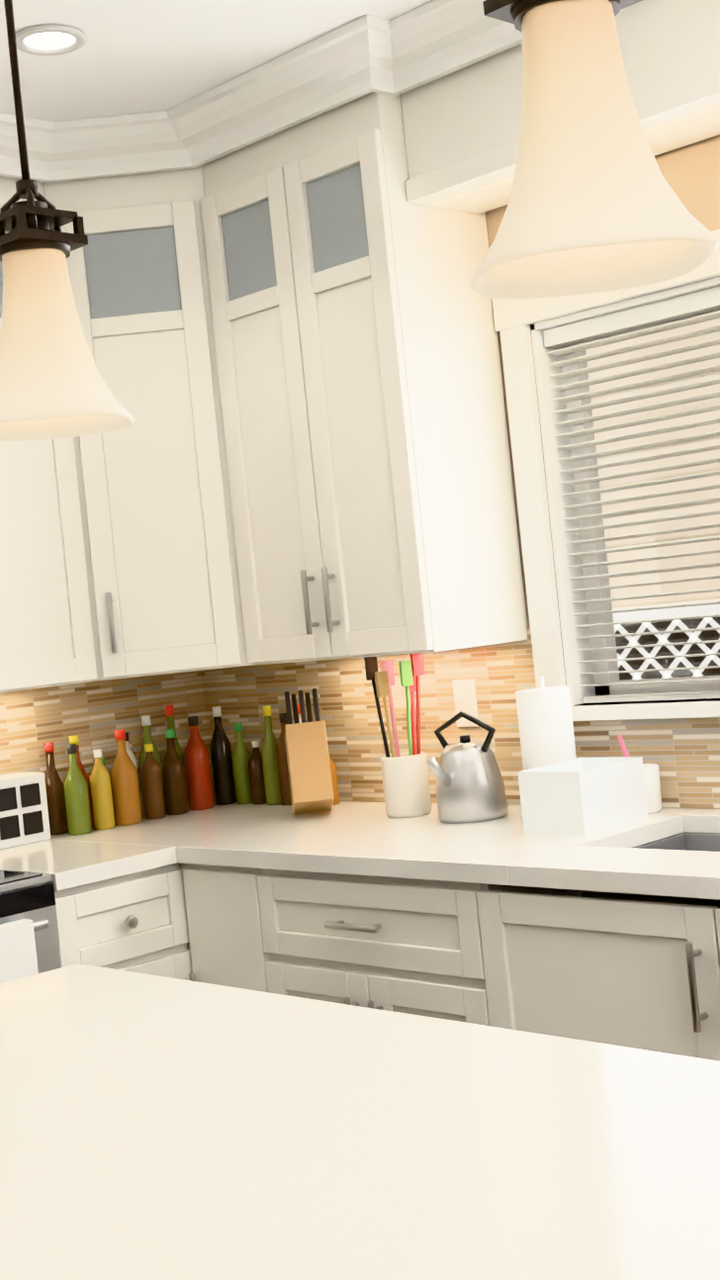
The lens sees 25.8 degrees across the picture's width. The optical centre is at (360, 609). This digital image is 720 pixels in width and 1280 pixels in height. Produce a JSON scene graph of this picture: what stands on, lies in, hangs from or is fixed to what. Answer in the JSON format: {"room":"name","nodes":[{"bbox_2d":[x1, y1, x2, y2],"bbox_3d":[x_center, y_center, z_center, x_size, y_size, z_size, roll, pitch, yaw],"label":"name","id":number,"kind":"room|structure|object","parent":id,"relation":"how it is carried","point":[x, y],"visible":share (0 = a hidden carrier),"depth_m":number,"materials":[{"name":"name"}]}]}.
{"room":"kitchen","nodes":[
{"label":"kitchen","id":0,"kind":"room"},
{"bbox_2d":[0,670,213,813],"bbox_3d":[-1.254,0.219,3.868,2.112,2.660,0.148,-6,0,-45],"label":"wall","id":1,"kind":"structure","parent":0,"point":[93,715],"depth_m":4.28,"materials":[{"name":"beige tile"}]},
{"bbox_2d":[0,176,96,693],"bbox_3d":[-0.967,-0.468,3.880,0.368,1.348,0.350,-6,0,-45],"label":"upper cabinet","id":2,"kind":"object","parent":1,"relation":"attached to","point":[46,640],"visible":0.54,"depth_m":3.78,"materials":[{"name":"white wood"}]},
{"bbox_2d":[0,0,433,121],"bbox_3d":[-3.088,-0.974,3.209,6.660,0.080,13.100,-6,0,-45],"label":"ceiling","id":3,"kind":"structure","parent":0,"point":[133,56],"depth_m":3.37,"materials":[{"name":"white paint"}]},
{"bbox_2d":[15,23,87,55],"bbox_3d":[-0.642,-1.176,3.253,0.155,0.010,0.155,-6,0,36],"label":"recessed light","id":4,"kind":"object","parent":3,"relation":"in","point":[48,40],"visible":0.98,"depth_m":3.21,"materials":[{"name":"grey"}]},
{"bbox_2d":[0,0,134,441],"bbox_3d":[-0.384,-0.699,1.696,0.195,1.015,0.195,-6,0,-45],"label":"pendant light","id":5,"kind":"object","parent":3,"relation":"hanging from","point":[52,385],"visible":1,"depth_m":1.66,"materials":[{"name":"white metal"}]},
{"bbox_2d":[469,0,719,299],"bbox_3d":[0.118,-0.751,1.147,0.195,1.015,0.195,-6,0,-45],"label":"pendant light","id":6,"kind":"object","parent":3,"relation":"hanging from","point":[595,204],"visible":1,"depth_m":1.11,"materials":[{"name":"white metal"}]},
{"bbox_2d":[201,134,719,809],"bbox_3d":[1.482,-0.060,2.696,0.148,2.660,5.690,-6,0,-45],"label":"wall","id":7,"kind":"structure","parent":0,"point":[683,754],"depth_m":3.81,"materials":[{"name":"beige tile"}]},
{"bbox_2d":[43,165,253,681],"bbox_3d":[-0.530,-0.512,4.134,0.608,1.348,0.608,-6,0,-45],"label":"upper cabinet","id":8,"kind":"object","parent":7,"relation":"attached to","point":[158,538],"visible":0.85,"depth_m":3.89,"materials":[{"name":"white wood"}]},
{"bbox_2d":[0,0,522,182],"bbox_3d":[-0.165,-1.174,1.905,3.150,0.112,6.680,-6,0,-45],"label":"crown molding","id":9,"kind":"structure","parent":7,"relation":"attached to","point":[420,45],"depth_m":3.59,"materials":[{"name":"white wood"}]},
{"bbox_2d":[200,91,527,664],"bbox_3d":[-0.022,-0.564,3.779,0.387,1.348,0.613,-6,0,-45],"label":"upper cabinet","id":10,"kind":"object","parent":7,"relation":"attached to","point":[365,425],"visible":0.96,"depth_m":3.62,"materials":[{"name":"white wood"}]},
{"bbox_2d":[452,678,478,727],"bbox_3d":[0.258,0.229,3.839,0.005,0.115,0.070,-6,0,-45],"label":"outlet","id":11,"kind":"object","parent":7,"relation":"attached to","point":[465,695],"visible":0.9,"depth_m":3.82,"materials":[{"name":"white plastic"}]},
{"bbox_2d":[400,0,719,213],"bbox_3d":[0.682,-1.138,3.075,0.245,0.348,1.451,-6,0,-45],"label":"soffit","id":12,"kind":"object","parent":7,"relation":"attached to","point":[462,129],"visible":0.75,"depth_m":3.29,"materials":[{"name":"white paint"}]},
{"bbox_2d":[492,228,719,721],"bbox_3d":[0.903,-0.295,3.211,0.175,1.005,1.453,-6,0,-45],"label":"kitchen window","id":13,"kind":"structure","parent":7,"relation":"in","point":[514,319],"depth_m":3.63,"materials":[{"name":"white"}]},
{"bbox_2d":[543,285,719,703],"bbox_3d":[0.918,-0.259,3.210,0.050,0.865,1.240,-6,0,-45],"label":"window blinds","id":14,"kind":"object","parent":13,"relation":"attached to","point":[676,308],"visible":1,"depth_m":3.49,"materials":[{"name":"white plastic"}]},
{"bbox_3d":[-2.813,1.738,3.205,6.660,0.050,13.100,-6,0,-45],"label":"floor","id":15,"kind":"structure","parent":0,"visible":0},
{"bbox_2d":[0,870,61,974],"bbox_3d":[-1.100,0.979,3.330,0.762,1.115,0.709,-6,0,-45],"label":"range","id":16,"kind":"object","parent":15,"relation":"on","point":[28,895],"visible":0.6,"depth_m":3.35,"materials":[{"name":"silver metal"}]},
{"bbox_2d":[0,918,38,984],"bbox_3d":[-0.769,0.798,3.191,0.260,0.287,0.035,-6,0,-45],"label":"towel","id":17,"kind":"object","parent":16,"relation":"hanging from","point":[18,956],"visible":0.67,"depth_m":3.24,"materials":[{"name":"white fabric"}]},
{"bbox_2d":[54,862,195,981],"bbox_3d":[-0.715,1.058,3.754,0.363,0.880,0.640,-6,0,-45],"label":"base cabinet","id":18,"kind":"object","parent":15,"relation":"on","point":[136,922],"visible":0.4,"depth_m":3.52,"materials":[{"name":"white wood"}]},
{"bbox_2d":[0,832,182,891],"bbox_3d":[-0.763,0.599,3.730,0.328,0.038,0.678,-6,0,-45],"label":"countertop","id":19,"kind":"structure","parent":18,"relation":"on","point":[78,860],"depth_m":3.61,"materials":[{"name":"white stone"}]},
{"bbox_2d":[0,772,50,849],"bbox_3d":[-0.939,0.513,3.931,0.300,0.170,0.124,-6,0,-45],"label":"box","id":20,"kind":"object","parent":19,"relation":"on","point":[24,815],"visible":1,"depth_m":3.94,"materials":[{"name":"white"}]},
{"bbox_2d":[179,863,258,991],"bbox_3d":[-0.032,0.989,3.749,0.640,0.880,0.317,-6,0,-45],"label":"base cabinet","id":21,"kind":"object","parent":15,"relation":"on","point":[220,945],"depth_m":3.55,"materials":[{"name":"white wood"}]},
{"bbox_2d":[89,798,719,908],"bbox_3d":[0.595,0.559,3.069,0.659,0.233,3.528,-6,0,-45],"label":"countertop","id":22,"kind":"structure","parent":21,"relation":"on","point":[361,838],"depth_m":3.26,"materials":[{"name":"white stone"}]},
{"bbox_2d":[43,703,339,835],"bbox_3d":[-0.450,0.404,4.115,0.585,0.290,0.542,-6,0,-45],"label":"sauce bottles","id":23,"kind":"object","parent":22,"relation":"on","point":[178,782],"visible":0.92,"depth_m":4.22,"materials":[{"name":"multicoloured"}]},
{"bbox_2d":[284,688,334,814],"bbox_3d":[-0.133,0.358,3.946,0.100,0.311,0.193,-6,0,-5],"label":"knife block","id":24,"kind":"object","parent":22,"relation":"on","point":[309,768],"visible":1,"depth_m":3.89,"materials":[{"name":"brown wood"}]},
{"bbox_2d":[364,652,431,818],"bbox_3d":[0.099,0.298,3.765,0.145,0.390,0.112,-6,0,-45],"label":"utensil crock","id":25,"kind":"object","parent":22,"relation":"on","point":[406,784],"visible":0.98,"depth_m":3.73,"materials":[{"name":"beige ceramic"}]},
{"bbox_2d":[425,710,507,823],"bbox_3d":[0.227,0.356,3.577,0.214,0.248,0.185,-6,0,-45],"label":"kettle","id":26,"kind":"object","parent":22,"relation":"on","point":[470,783],"visible":1,"depth_m":3.54,"materials":[{"name":"silver metal"}]},
{"bbox_2d":[515,676,576,819],"bbox_3d":[0.418,0.305,3.504,0.150,0.310,0.150,-6,0,-45],"label":"paper towel holder","id":27,"kind":"object","parent":22,"relation":"on","point":[545,725],"visible":0.5,"depth_m":3.45,"materials":[{"name":"white paper"}]},
{"bbox_2d":[517,756,647,835],"bbox_3d":[0.469,0.390,3.305,0.220,0.130,0.160,-6,0,-45],"label":"box","id":28,"kind":"object","parent":22,"relation":"on","point":[582,796],"visible":1,"depth_m":3.24,"materials":[{"name":"white plastic"}]},
{"bbox_2d":[617,734,662,814],"bbox_3d":[0.608,0.356,3.418,0.086,0.171,0.084,-6,0,-45],"label":"cup","id":29,"kind":"object","parent":22,"relation":"on","point":[652,778],"visible":0.54,"depth_m":3.38,"materials":[{"name":"white ceramic"}]},
{"bbox_2d":[246,831,719,1061],"bbox_3d":[0.283,0.957,3.431,0.640,0.880,0.699,-6,0,-45],"label":"base cabinet","id":30,"kind":"object","parent":15,"relation":"on","point":[575,964],"depth_m":2.98,"materials":[{"name":"white wood"}]},
{"bbox_3d":[-0.073,0.984,1.558,0.715,0.893,1.610,-6,0,-45],"label":"kitchen island","id":31,"kind":"object","parent":15,"relation":"on","visible":0},
{"bbox_2d":[0,963,719,1279],"bbox_3d":[-0.119,0.525,1.558,0.785,0.025,1.690,-6,0,-45],"label":"island countertop","id":32,"kind":"structure","parent":31,"relation":"on","point":[156,1128],"depth_m":1.47,"materials":[{"name":"white stone"}]}
]}

